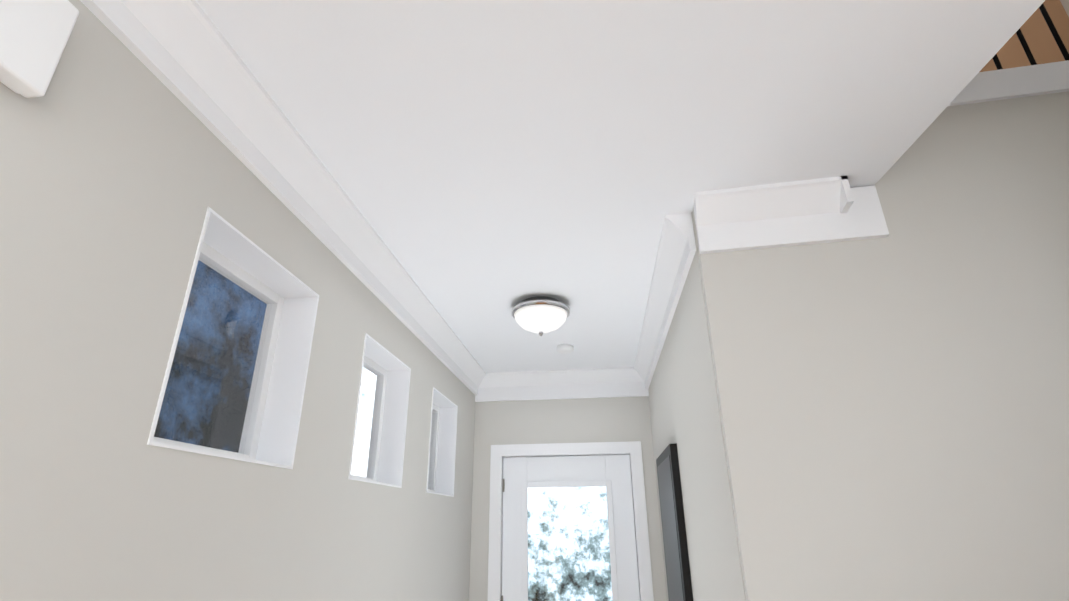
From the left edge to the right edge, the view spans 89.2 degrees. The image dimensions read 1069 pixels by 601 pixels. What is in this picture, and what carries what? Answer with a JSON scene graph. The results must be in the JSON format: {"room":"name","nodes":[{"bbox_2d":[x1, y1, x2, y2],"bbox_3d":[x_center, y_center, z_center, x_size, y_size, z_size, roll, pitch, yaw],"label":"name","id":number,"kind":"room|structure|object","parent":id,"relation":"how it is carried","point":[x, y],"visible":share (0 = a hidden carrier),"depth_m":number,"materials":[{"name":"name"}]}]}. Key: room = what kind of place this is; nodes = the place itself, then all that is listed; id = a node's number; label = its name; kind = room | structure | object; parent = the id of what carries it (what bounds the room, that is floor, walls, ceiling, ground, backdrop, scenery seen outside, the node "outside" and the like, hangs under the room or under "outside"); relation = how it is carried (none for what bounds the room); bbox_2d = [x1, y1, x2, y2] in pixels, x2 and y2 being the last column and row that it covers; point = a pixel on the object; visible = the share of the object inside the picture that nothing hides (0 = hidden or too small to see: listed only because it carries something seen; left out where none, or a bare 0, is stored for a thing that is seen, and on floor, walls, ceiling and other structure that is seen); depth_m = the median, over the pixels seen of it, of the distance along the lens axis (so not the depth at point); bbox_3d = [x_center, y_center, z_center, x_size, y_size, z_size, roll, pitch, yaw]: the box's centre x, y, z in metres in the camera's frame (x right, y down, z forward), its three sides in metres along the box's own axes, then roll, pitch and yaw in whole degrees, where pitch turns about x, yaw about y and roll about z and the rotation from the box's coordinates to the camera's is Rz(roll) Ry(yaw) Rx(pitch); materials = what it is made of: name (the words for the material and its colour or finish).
{"room":"entrance hallway","nodes":[
{"label":"entrance hallway","id":0,"kind":"room"},
{"bbox_2d":[0,0,474,600],"bbox_3d":[-1.004,0.245,-0.124,0.160,2.650,8.670,-3,-22,6],"label":"wall","id":1,"kind":"structure","parent":0,"point":[122,168],"depth_m":1.13,"materials":[{"name":"grey paint"}]},
{"bbox_2d":[0,0,78,97],"bbox_3d":[-0.833,-0.447,0.861,0.048,0.195,0.140,-3,-22,6],"label":"door chime","id":2,"kind":"object","parent":1,"relation":"attached to","point":[34,36],"visible":1,"depth_m":0.87,"materials":[{"name":"white plastic"}]},
{"bbox_2d":[80,0,571,401],"bbox_3d":[-0.878,-0.908,0.297,0.720,0.200,8.591,-5,-23,10],"label":"crown molding","id":3,"kind":"structure","parent":1,"relation":"attached to","point":[188,56],"depth_m":1.56,"materials":[{"name":"white wood"}]},
{"bbox_2d":[351,355,386,481],"bbox_3d":[-0.786,0.505,2.364,0.040,0.563,0.558,-3,-22,6],"label":"window","id":4,"kind":"structure","parent":1,"relation":"in","point":[379,372],"depth_m":2.56,"materials":[{"name":"white plastic"}]},
{"bbox_2d":[428,403,439,491],"bbox_3d":[-0.676,0.865,3.242,0.040,0.563,0.558,-3,-22,6],"label":"window","id":5,"kind":"structure","parent":1,"relation":"in","point":[433,450],"depth_m":3.46,"materials":[{"name":"white plastic"}]},
{"bbox_2d":[469,396,666,600],"bbox_3d":[0.215,1.811,3.716,1.624,2.650,0.150,-3,-22,6],"label":"wall","id":6,"kind":"structure","parent":0,"point":[611,419],"depth_m":3.97,"materials":[{"name":"grey paint"}]},
{"bbox_2d":[501,455,639,600],"bbox_3d":[0.237,2.077,3.584,0.920,2.024,0.122,-5,-23,10],"label":"front door","id":7,"kind":"structure","parent":6,"relation":"in","point":[522,475],"depth_m":3.81,"materials":[{"name":"white"}]},
{"bbox_2d":[488,441,653,600],"bbox_3d":[0.239,2.054,3.605,1.090,2.135,0.166,-3,-22,6],"label":"door frame","id":8,"kind":"structure","parent":6,"relation":"attached to","point":[631,449],"depth_m":3.81,"materials":[{"name":"white wood"}]},
{"bbox_2d":[568,367,635,398],"bbox_3d":[0.491,0.608,4.018,0.480,0.200,0.187,-5,-23,10],"label":"crown molding","id":9,"kind":"structure","parent":6,"relation":"attached to","point":[600,382],"depth_m":4.04,"materials":[{"name":"white"}]},
{"bbox_2d":[196,0,1044,372],"bbox_3d":[0.745,-1.145,0.417,4.800,0.300,9.100,-5,-23,10],"label":"ceiling","id":10,"kind":"structure","parent":0,"point":[488,164],"depth_m":1.52,"materials":[{"name":"white paint"}]},
{"bbox_2d":[512,296,569,335],"bbox_3d":[0.033,0.101,2.802,0.303,0.178,0.303,-5,-23,10],"label":"ceiling light","id":11,"kind":"object","parent":10,"relation":"attached to","point":[540,315],"visible":1,"depth_m":2.72,"materials":[{"name":"white glass"}]},
{"bbox_2d":[557,344,573,353],"bbox_3d":[0.199,0.317,3.520,0.110,0.035,0.110,-5,-23,10],"label":"smoke detector","id":12,"kind":"object","parent":10,"relation":"attached to","point":[565,348],"visible":1,"depth_m":3.48,"materials":[{"name":"white plastic"}]},
{"bbox_2d":[648,212,745,600],"bbox_3d":[0.812,1.347,2.602,0.160,2.650,2.410,-3,-22,6],"label":"wall","id":13,"kind":"structure","parent":0,"point":[685,415],"depth_m":2.11,"materials":[{"name":"grey paint"}]},
{"bbox_2d":[628,214,692,396],"bbox_3d":[0.666,0.194,3.016,0.254,0.200,2.251,-5,-23,10],"label":"crown molding","id":14,"kind":"structure","parent":13,"relation":"attached to","point":[674,260],"depth_m":2.52,"materials":[{"name":"white wood"}]},
{"bbox_2d":[656,443,692,600],"bbox_3d":[0.738,1.450,2.798,0.036,1.290,0.750,-3,-22,6],"label":"picture frame","id":15,"kind":"object","parent":13,"relation":"attached to","point":[679,584],"visible":1,"depth_m":2.69,"materials":[{"name":"black"}]},
{"bbox_2d":[692,91,1068,600],"bbox_3d":[1.923,0.667,1.367,2.689,2.950,0.150,-5,-23,10],"label":"wall","id":16,"kind":"structure","parent":0,"point":[894,408],"depth_m":1.63,"materials":[{"name":"grey paint"}]},
{"bbox_2d":[688,176,888,259],"bbox_3d":[0.863,-0.293,1.841,0.599,0.195,0.095,-5,-23,10],"label":"crown molding","id":17,"kind":"structure","parent":16,"relation":"attached to","point":[821,210],"depth_m":1.85,"materials":[{"name":"white wood"}]},
{"bbox_2d":[947,60,1068,106],"bbox_3d":[2.100,-0.767,1.920,2.100,0.120,0.185,-5,-23,10],"label":"trim","id":18,"kind":"structure","parent":16,"relation":"on","point":[1023,81],"depth_m":1.90,"materials":[{"name":"white wood"}]},
{"bbox_2d":[992,3,1068,69],"bbox_3d":[2.091,-1.286,2.104,2.100,0.980,0.080,-5,-23,10],"label":"railing","id":19,"kind":"object","parent":18,"relation":"on","point":[1055,34],"depth_m":2.01,"materials":[{"name":"black metal"}]},
{"bbox_2d":[980,0,1068,71],"bbox_3d":[2.075,-0.435,1.912,2.400,5.400,2.360,-5,-23,10],"label":"wall","id":20,"kind":"structure","parent":0,"point":[1039,39],"depth_m":3.37,"materials":[{"name":"orange paint"}]},
{"label":"outside","id":21,"kind":"structure","parent":0,"visible":0},
{"bbox_2d":[154,260,266,452],"bbox_3d":[-3.101,-0.007,3.359,0.050,6.200,8.400,-3,-22,6],"label":"window pane","id":22,"kind":"structure","parent":21,"point":[193,353],"depth_m":4.87,"materials":[{"name":"glass"}]},
{"bbox_2d":[351,367,611,600],"bbox_3d":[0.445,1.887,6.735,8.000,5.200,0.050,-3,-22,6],"label":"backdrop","id":23,"kind":"structure","parent":21,"point":[360,463],"depth_m":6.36,"materials":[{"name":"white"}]}
]}

